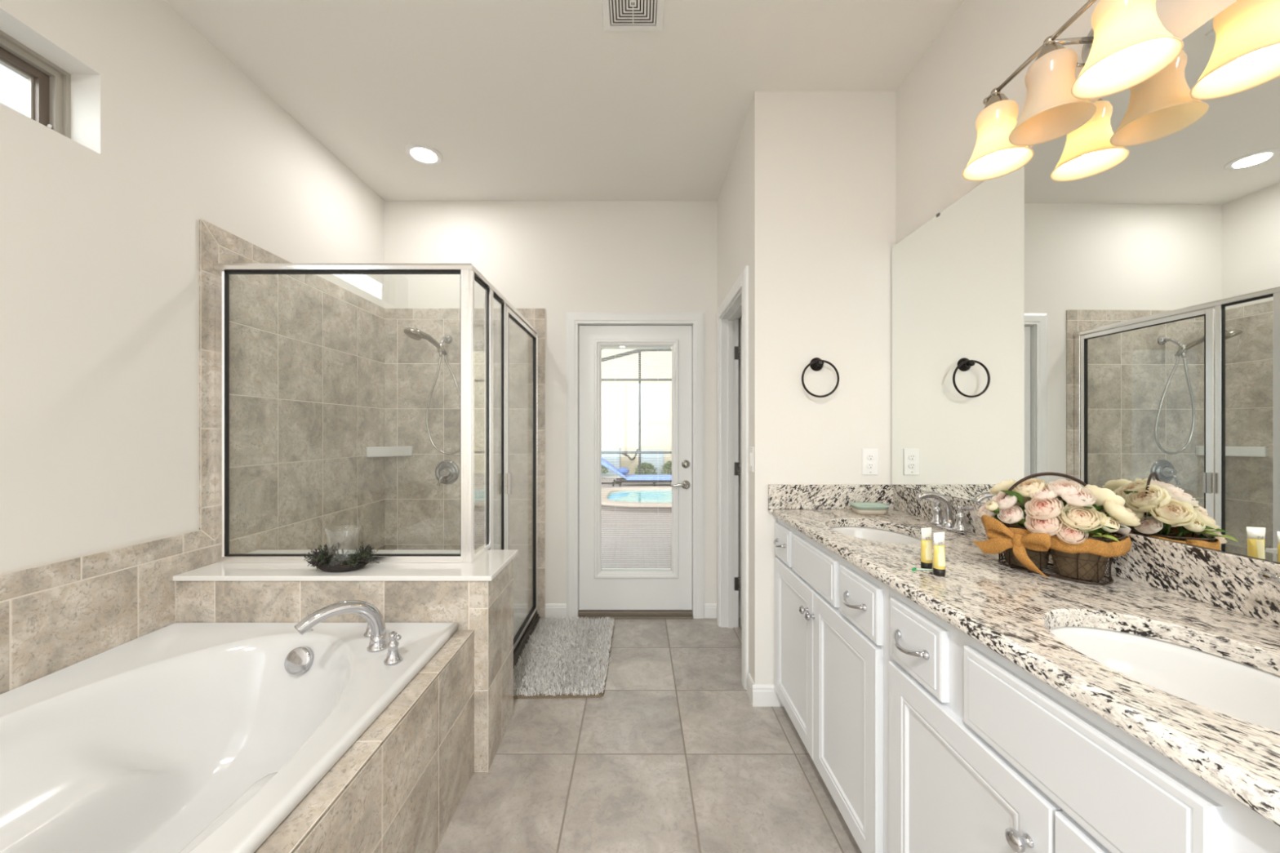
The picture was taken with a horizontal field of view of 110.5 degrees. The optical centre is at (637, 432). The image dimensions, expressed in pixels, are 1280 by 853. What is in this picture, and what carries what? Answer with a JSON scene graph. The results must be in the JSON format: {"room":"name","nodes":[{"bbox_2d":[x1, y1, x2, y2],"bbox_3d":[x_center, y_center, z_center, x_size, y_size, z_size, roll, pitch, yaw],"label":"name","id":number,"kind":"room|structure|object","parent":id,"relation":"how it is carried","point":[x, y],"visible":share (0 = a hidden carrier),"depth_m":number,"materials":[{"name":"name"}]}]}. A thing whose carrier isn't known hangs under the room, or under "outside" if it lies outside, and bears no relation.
{"room":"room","nodes":[
{"label":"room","id":0,"kind":"room"},
{"bbox_2d":[0,0,384,694],"bbox_3d":[-1.926,-0.167,0.084,0.200,3.017,6.567,0,0,0],"label":"wall","id":1,"kind":"structure","parent":0,"point":[175,165],"depth_m":1.69,"materials":[{"name":"paint"}]},
{"bbox_2d":[0,30,71,138],"bbox_3d":[-1.978,-1.085,0.914,0.083,0.273,1.208,0,0,0],"label":"window","id":2,"kind":"structure","parent":1,"relation":"in","point":[47,86],"depth_m":1.46,"materials":[{"name":"brown metal"}]},
{"bbox_2d":[365,445,413,457],"bbox_3d":[-1.724,0.135,3.093,0.205,0.070,0.228,0,0,0],"label":"soap shelf","id":3,"kind":"object","parent":1,"relation":"attached to","point":[384,451],"visible":1,"depth_m":3.08,"materials":[{"name":"white ceramic"}]},
{"bbox_2d":[172,549,518,772],"bbox_3d":[-1.204,0.954,1.938,1.263,0.777,0.393,0,0,0],"label":"wall","id":4,"kind":"structure","parent":0,"point":[477,596],"depth_m":1.75,"materials":[{"name":"beige tile"}]},
{"bbox_2d":[303,542,379,571],"bbox_3d":[-1.216,0.512,1.826,0.318,0.103,0.165,0,0,0],"label":"wreath","id":5,"kind":"object","parent":4,"relation":"on","point":[319,560],"visible":0.99,"depth_m":1.81,"materials":[{"name":"green plant"}]},
{"bbox_2d":[324,524,361,563],"bbox_3d":[-1.215,0.472,1.832,0.131,0.160,0.131,0,0,0],"label":"glass","id":6,"kind":"object","parent":5,"relation":"in","point":[360,524],"visible":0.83,"depth_m":1.82,"materials":[{"name":"clear glass"}]},
{"bbox_2d":[253,630,474,852],"bbox_3d":[-0.710,1.060,0.676,0.131,0.563,2.152,0,0,0],"label":"wall","id":7,"kind":"structure","parent":0,"point":[399,787],"depth_m":1.24,"materials":[{"name":"beige tile"}]},
{"bbox_2d":[384,200,741,617],"bbox_3d":[0.287,-0.167,3.282,4.626,3.017,0.150,0,0,0],"label":"wall","id":8,"kind":"structure","parent":0,"point":[549,260],"depth_m":3.22,"materials":[{"name":"paint"}]},
{"bbox_2d":[403,327,460,454],"bbox_3d":[-1.405,-0.272,3.055,0.394,0.859,0.225,0,0,-41],"label":"shower","id":9,"kind":"object","parent":8,"relation":"attached to","point":[416,334],"visible":0.85,"depth_m":3.07,"materials":[{"name":"silver metal"}]},
{"bbox_2d":[435,460,459,485],"bbox_3d":[-1.374,0.291,3.167,0.176,0.178,0.080,0,0,0],"label":"shower valve","id":10,"kind":"object","parent":8,"relation":"attached to","point":[446,472],"visible":1,"depth_m":3.19,"materials":[{"name":"silver metal"}]},
{"bbox_2d":[545,603,566,617],"bbox_3d":[-0.590,1.292,3.210,0.152,0.100,0.014,0,0,0],"label":"baseboard","id":11,"kind":"structure","parent":8,"relation":"attached to","point":[553,610],"depth_m":3.20,"materials":[{"name":"white paint"}]},
{"bbox_2d":[566,312,704,618],"bbox_3d":[-0.016,0.238,3.271,0.996,2.207,0.172,0,0,0],"label":"door","id":12,"kind":"structure","parent":8,"relation":"in","point":[595,591],"depth_m":3.25,"materials":[{"name":"white paint"}]},
{"bbox_2d":[704,603,716,617],"bbox_3d":[0.530,1.292,3.210,0.094,0.100,0.014,0,0,0],"label":"baseboard","id":13,"kind":"structure","parent":8,"relation":"attached to","point":[710,609],"depth_m":3.20,"materials":[{"name":"white paint"}]},
{"bbox_2d":[164,0,964,200],"bbox_3d":[0.282,-1.800,0.108,4.636,0.250,6.617,0,0,0],"label":"ceiling","id":14,"kind":"structure","parent":0,"point":[518,100],"depth_m":2.08,"materials":[{"name":"paint"}]},
{"bbox_2d":[404,143,442,165],"bbox_3d":[-1.289,-1.670,2.679,0.208,0.010,0.208,0,0,0],"label":"recessed light","id":15,"kind":"object","parent":14,"relation":"in","point":[420,153],"visible":1,"depth_m":2.67,"materials":[{"name":"white plastic"}]},
{"bbox_2d":[410,147,436,162],"bbox_3d":[-1.289,-1.671,2.679,0.142,0.001,0.142,0,0,0],"label":"diffuser","id":16,"kind":"object","parent":15,"relation":"attached to","point":[417,154],"depth_m":2.67,"materials":[{"name":"white"}]},
{"bbox_2d":[600,0,664,31],"bbox_3d":[-0.018,-1.669,1.727,0.247,0.012,0.247,0,0,0],"label":"ceiling vent","id":17,"kind":"object","parent":14,"relation":"in","point":[624,15],"visible":1,"depth_m":1.78,"materials":[{"name":"grey"}]},
{"bbox_2d":[601,346,671,570],"bbox_3d":[-0.010,0.195,3.267,0.508,1.642,0.016,0,0,0],"label":"mini blind","id":18,"kind":"object","parent":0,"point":[602,569],"depth_m":3.26,"materials":[{"name":"white plastic"}]},
{"bbox_2d":[435,617,862,852],"bbox_3d":[0.282,1.392,0.024,4.636,0.100,6.447,0,0,0],"label":"floor","id":19,"kind":"structure","parent":0,"point":[675,755],"depth_m":1.76,"materials":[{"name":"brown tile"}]},
{"bbox_2d":[0,622,458,852],"bbox_3d":[-1.266,0.961,0.866,1.119,0.422,1.772,0,0,0],"label":"bathtub","id":20,"kind":"object","parent":19,"relation":"on","point":[175,737],"visible":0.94,"depth_m":1.37,"materials":[{"name":"white ceramic"}]},
{"bbox_2d":[293,600,402,665],"bbox_3d":[-0.929,0.660,1.537,0.315,0.189,0.299,0,0,0],"label":"tub faucet","id":21,"kind":"object","parent":20,"relation":"on","point":[375,630],"visible":1,"depth_m":1.48,"materials":[{"name":"silver metal"}]},
{"bbox_2d":[213,263,540,668],"bbox_3d":[-1.262,0.307,2.557,1.127,2.070,1.296,0,0,0],"label":"shower enclosure","id":22,"kind":"object","parent":19,"relation":"on","point":[468,273],"visible":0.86,"depth_m":1.92,"materials":[{"name":"silver metal"}]},
{"bbox_2d":[513,613,528,638],"bbox_3d":[-1.303,1.325,2.659,1.042,0.035,1.093,0,0,0],"label":"shower pan","id":23,"kind":"object","parent":19,"relation":"on","point":[518,618],"visible":0.02,"depth_m":3.08,"materials":[{"name":"white stone"}]},
{"bbox_2d":[513,615,614,698],"bbox_3d":[-0.427,1.319,2.692,0.566,0.044,0.956,0,0,0],"label":"bath mat","id":24,"kind":"object","parent":19,"relation":"on","point":[563,657],"visible":0.96,"depth_m":2.56,"materials":[{"name":"grey fabric"}]},
{"bbox_2d":[773,518,889,852],"bbox_3d":[0.950,0.877,1.698,0.632,0.930,0.970,0,0,0],"label":"vanity cabinet","id":25,"kind":"object","parent":19,"relation":"on","point":[832,616],"visible":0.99,"depth_m":1.49,"materials":[{"name":"white paint"}]},
{"bbox_2d":[768,484,1279,826],"bbox_3d":[0.955,0.335,1.185,0.628,0.155,1.999,0,0,0],"label":"countertop","id":26,"kind":"structure","parent":25,"relation":"on","point":[1214,602],"depth_m":0.93,"materials":[{"name":"stone"}]},
{"bbox_2d":[848,502,890,515],"bbox_3d":[1.072,0.354,2.055,0.162,0.042,0.120,0,0,0],"label":"soap dish","id":27,"kind":"object","parent":26,"relation":"on","point":[859,508],"visible":1,"depth_m":2.01,"materials":[{"name":"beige ceramic"}]},
{"bbox_2d":[848,502,890,510],"bbox_3d":[1.072,0.343,2.055,0.162,0.019,0.120,0,0,0],"label":"tray","id":28,"kind":"object","parent":27,"relation":"on","point":[855,505],"depth_m":2.04,"materials":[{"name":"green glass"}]},
{"bbox_2d":[830,526,920,543],"bbox_3d":[0.920,0.497,1.720,0.398,0.168,0.524,0,0,0],"label":"sink","id":29,"kind":"object","parent":26,"relation":"in","point":[868,533],"visible":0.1,"depth_m":1.89,"materials":[{"name":"white ceramic"}]},
{"bbox_2d":[911,567,933,570],"bbox_3d":[0.779,0.372,1.205,0.073,0.008,0.015,0,0,0],"label":"pick","id":30,"kind":"object","parent":26,"relation":"on","point":[913,568],"visible":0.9,"depth_m":1.21,"materials":[{"name":"green"}]},
{"bbox_2d":[920,527,932,568],"bbox_3d":[0.795,0.319,1.222,0.028,0.112,0.028,0,0,26],"label":"toiletry tube","id":31,"kind":"object","parent":26,"relation":"on","point":[926,541],"visible":1,"depth_m":1.21,"materials":[{"name":"yellow plastic"}]},
{"bbox_2d":[933,532,945,576],"bbox_3d":[0.792,0.319,1.166,0.028,0.112,0.028,0,0,28],"label":"toiletry tube","id":32,"kind":"object","parent":26,"relation":"on","point":[939,548],"visible":1,"depth_m":1.16,"materials":[{"name":"yellow plastic"}]},
{"bbox_2d":[915,491,973,533],"bbox_3d":[1.198,0.302,1.720,0.186,0.145,0.201,0,0,43],"label":"faucet","id":33,"kind":"object","parent":26,"relation":"on","point":[960,526],"visible":1,"depth_m":1.71,"materials":[{"name":"silver metal"}]},
{"bbox_2d":[972,471,1141,584],"bbox_3d":[1.110,0.241,1.191,0.226,0.266,0.315,0,0,-23],"label":"flower basket","id":34,"kind":"object","parent":26,"relation":"on","point":[1073,522],"visible":1,"depth_m":1.14,"materials":[{"name":"brown wicker"}]},
{"bbox_2d":[1049,626,1279,732],"bbox_3d":[0.922,0.497,0.720,0.398,0.168,0.524,0,0,0],"label":"sink","id":35,"kind":"object","parent":26,"relation":"in","point":[1233,688],"visible":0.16,"depth_m":0.85,"materials":[{"name":"white ceramic"}]},
{"bbox_2d":[1257,570,1279,583],"bbox_3d":[1.198,0.302,0.722,0.186,0.145,0.201,0,0,43],"label":"faucet","id":36,"kind":"object","parent":26,"relation":"on","point":[1264,575],"visible":1,"depth_m":0.84,"materials":[{"name":"silver metal"}]},
{"bbox_2d":[888,586,1279,852],"bbox_3d":[0.950,0.877,0.706,0.632,0.930,1.012,0,0,0],"label":"vanity cabinet","id":37,"kind":"object","parent":19,"relation":"on","point":[986,755],"visible":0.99,"depth_m":0.79,"materials":[{"name":"white paint"}]},
{"bbox_2d":[717,108,749,672],"bbox_3d":[0.634,-0.167,2.759,0.115,3.017,0.917,0,0,0],"label":"wall","id":38,"kind":"structure","parent":0,"point":[733,201],"depth_m":2.56,"materials":[{"name":"paint"}]},
{"bbox_2d":[716,265,748,689],"bbox_3d":[0.946,0.237,2.728,0.779,2.209,0.833,0,0,0],"label":"door","id":39,"kind":"structure","parent":38,"relation":"in","point":[735,305],"depth_m":3.05,"materials":[{"name":"white paint"}]},
{"bbox_2d":[746,672,755,703],"bbox_3d":[0.570,1.292,2.238,0.014,0.100,0.104,0,0,0],"label":"baseboard","id":40,"kind":"structure","parent":38,"relation":"attached to","point":[749,681],"depth_m":2.24,"materials":[{"name":"white paint"}]},
{"bbox_2d":[749,446,753,472],"bbox_3d":[0.572,0.137,2.240,0.010,0.126,0.074,0,0,0],"label":"light switch","id":41,"kind":"object","parent":38,"relation":"attached to","point":[751,448],"visible":1,"depth_m":2.23,"materials":[{"name":"white plastic"}]},
{"bbox_2d":[749,91,895,684],"bbox_3d":[1.514,-0.167,2.243,1.873,3.017,0.115,0,0,0],"label":"wall","id":42,"kind":"structure","parent":0,"point":[822,164],"depth_m":2.19,"materials":[{"name":"paint"}]},
{"bbox_2d":[751,684,783,706],"bbox_3d":[0.649,1.292,2.178,0.172,0.100,0.014,0,0,0],"label":"baseboard","id":43,"kind":"structure","parent":42,"relation":"attached to","point":[762,695],"depth_m":2.17,"materials":[{"name":"white paint"}]},
{"bbox_2d":[801,357,839,397],"bbox_3d":[0.880,-0.266,2.157,0.182,0.200,0.056,0,0,0],"label":"towel ring","id":44,"kind":"object","parent":42,"relation":"attached to","point":[816,364],"visible":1,"depth_m":2.13,"materials":[{"name":"black metal"}]},
{"bbox_2d":[862,448,878,475],"bbox_3d":[1.143,0.145,2.180,0.078,0.131,0.010,0,0,0],"label":"outlet","id":45,"kind":"object","parent":42,"relation":"attached to","point":[869,455],"visible":1,"depth_m":2.18,"materials":[{"name":"white plastic"}]},
{"bbox_2d":[866,462,874,468],"bbox_3d":[1.143,0.166,2.177,0.035,0.028,0.003,0,0,0],"label":"receptacle","id":46,"kind":"object","parent":45,"relation":"attached to","point":[869,465],"depth_m":2.18,"materials":[{"name":"grey plastic"}]},
{"bbox_2d":[866,454,874,460],"bbox_3d":[1.143,0.124,2.177,0.035,0.028,0.003,0,0,0],"label":"receptacle","id":47,"kind":"object","parent":45,"relation":"attached to","point":[869,457],"depth_m":2.18,"materials":[{"name":"grey plastic"}]},
{"bbox_2d":[895,0,1279,563],"bbox_3d":[1.340,-0.167,-0.507,0.140,3.017,5.385,0,0,0],"label":"wall","id":48,"kind":"structure","parent":0,"point":[939,104],"depth_m":1.73,"materials":[{"name":"paint"}]},
{"bbox_2d":[961,0,1183,181],"bbox_3d":[1.147,-0.976,1.194,0.246,0.304,0.532,0,0,0],"label":"vanity light","id":49,"kind":"object","parent":48,"relation":"attached to","point":[1126,45],"visible":1,"depth_m":1.15,"materials":[{"name":"white glass"}]},
{"bbox_2d":[891,0,1279,562],"bbox_3d":[1.257,-0.326,1.188,0.024,1.164,1.977,0,0,0],"label":"mirror","id":50,"kind":"object","parent":48,"relation":"attached to","point":[1102,310],"visible":0.99,"depth_m":1.14,"materials":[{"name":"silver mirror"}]},
{"bbox_2d":[893,484,1279,625],"bbox_3d":[1.258,0.317,1.185,0.021,0.118,1.999,0,0,0],"label":"backsplash","id":51,"kind":"structure","parent":48,"relation":"attached to","point":[1230,581],"depth_m":1.00,"materials":[{"name":"stone"}]},
{"label":"outside","id":52,"kind":"structure","parent":0,"visible":0},
{"bbox_2d":[601,474,671,570],"bbox_3d":[0.000,1.392,8.989,18.000,0.100,11.223,0,0,0],"label":"floor","id":53,"kind":"structure","parent":52,"point":[604,518],"depth_m":5.52,"materials":[{"name":"concrete"}]},
{"bbox_2d":[601,465,608,473],"bbox_3d":[-1.286,1.006,12.486,0.951,0.678,0.783,0,0,24],"label":"shrub","id":54,"kind":"object","parent":53,"relation":"on","point":[603,468],"visible":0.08,"depth_m":12.49,"materials":[{"name":"green plant"}]},
{"bbox_2d":[601,448,621,478],"bbox_3d":[-0.835,0.912,13.350,0.690,0.860,0.800,0,0,0],"label":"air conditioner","id":55,"kind":"object","parent":53,"relation":"on","point":[606,456],"visible":0.36,"depth_m":13.00,"materials":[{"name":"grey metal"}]},
{"bbox_2d":[601,455,617,474],"bbox_3d":[-0.835,0.914,12.992,0.530,0.617,0.015,0,0,0],"label":"fence panel","id":56,"kind":"object","parent":55,"relation":"attached to","point":[606,457],"depth_m":13.00,"materials":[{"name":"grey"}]},
{"bbox_2d":[601,486,671,512],"bbox_3d":[1.150,1.278,8.650,4.100,0.127,2.560,0,0,0],"label":"swimming pool","id":57,"kind":"object","parent":53,"relation":"on","point":[628,491],"visible":0.33,"depth_m":8.32,"materials":[{"name":"blue tile"}]},
{"bbox_2d":[601,348,671,475],"bbox_3d":[0.000,-0.520,11.900,10.000,3.724,0.086,0,0,0],"label":"screen enclosure","id":58,"kind":"object","parent":53,"relation":"on","point":[639,452],"visible":0.23,"depth_m":11.87,"materials":[{"name":"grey metal"}]},
{"bbox_2d":[601,457,671,485],"bbox_3d":[0.134,1.001,11.200,2.231,0.682,0.640,0,0,0],"label":"chaise lounge","id":59,"kind":"object","parent":53,"relation":"on","point":[654,479],"visible":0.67,"depth_m":10.90,"materials":[{"name":"blue fabric"}]},
{"bbox_2d":[601,457,626,479],"bbox_3d":[-0.615,0.917,11.200,0.733,0.514,0.640,0,0,0],"label":"cushion","id":60,"kind":"object","parent":59,"relation":"on","point":[606,464],"depth_m":10.99,"materials":[{"name":"blue fabric"}]},
{"bbox_2d":[617,467,629,475],"bbox_3d":[-0.360,0.982,11.200,0.300,0.177,0.420,0,0,0],"label":"pillow","id":61,"kind":"object","parent":59,"relation":"on","point":[620,468],"depth_m":11.05,"materials":[{"name":"blue fabric"}]},
{"bbox_2d":[626,475,671,480],"bbox_3d":[0.485,1.147,11.200,1.530,0.090,0.640,0,0,0],"label":"seat cushion","id":62,"kind":"object","parent":59,"relation":"on","point":[628,477],"depth_m":10.89,"materials":[{"name":"blue fabric"}]},
{"bbox_2d":[634,462,657,475],"bbox_3d":[0.231,1.091,12.601,0.671,0.510,0.493,0,0,0],"label":"shrub","id":63,"kind":"object","parent":53,"relation":"on","point":[643,464],"visible":0.83,"depth_m":12.52,"materials":[{"name":"green plant"}]},
{"bbox_2d":[640,449,664,475],"bbox_3d":[0.440,0.942,13.350,0.740,0.800,0.800,0,0,0],"label":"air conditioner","id":64,"kind":"object","parent":53,"relation":"on","point":[657,464],"visible":0.5,"depth_m":13.00,"materials":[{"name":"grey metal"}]},
{"bbox_2d":[642,454,662,474],"bbox_3d":[0.440,0.940,12.992,0.580,0.563,0.015,0,0,0],"label":"fence panel","id":65,"kind":"object","parent":64,"relation":"attached to","point":[657,464],"depth_m":13.00,"materials":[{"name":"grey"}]},
{"bbox_2d":[661,461,671,475],"bbox_3d":[0.949,1.072,12.591,0.587,0.546,0.500,0,0,0],"label":"shrub","id":66,"kind":"object","parent":53,"relation":"on","point":[668,465],"visible":0.56,"depth_m":12.56,"materials":[{"name":"green plant"}]},
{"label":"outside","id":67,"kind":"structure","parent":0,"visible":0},
{"bbox_2d":[601,346,671,474],"bbox_3d":[0.000,-1.908,14.300,18.000,6.500,0.200,0,0,0],"label":"sky","id":68,"kind":"structure","parent":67,"point":[613,433],"depth_m":14.20,"materials":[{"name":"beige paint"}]},
{"bbox_2d":[622,448,638,460],"bbox_3d":[-0.261,0.710,13.715,0.159,0.354,1.138,0,0,23],"label":"conduit","id":69,"kind":"object","parent":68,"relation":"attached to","point":[637,450],"visible":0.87,"depth_m":13.90,"materials":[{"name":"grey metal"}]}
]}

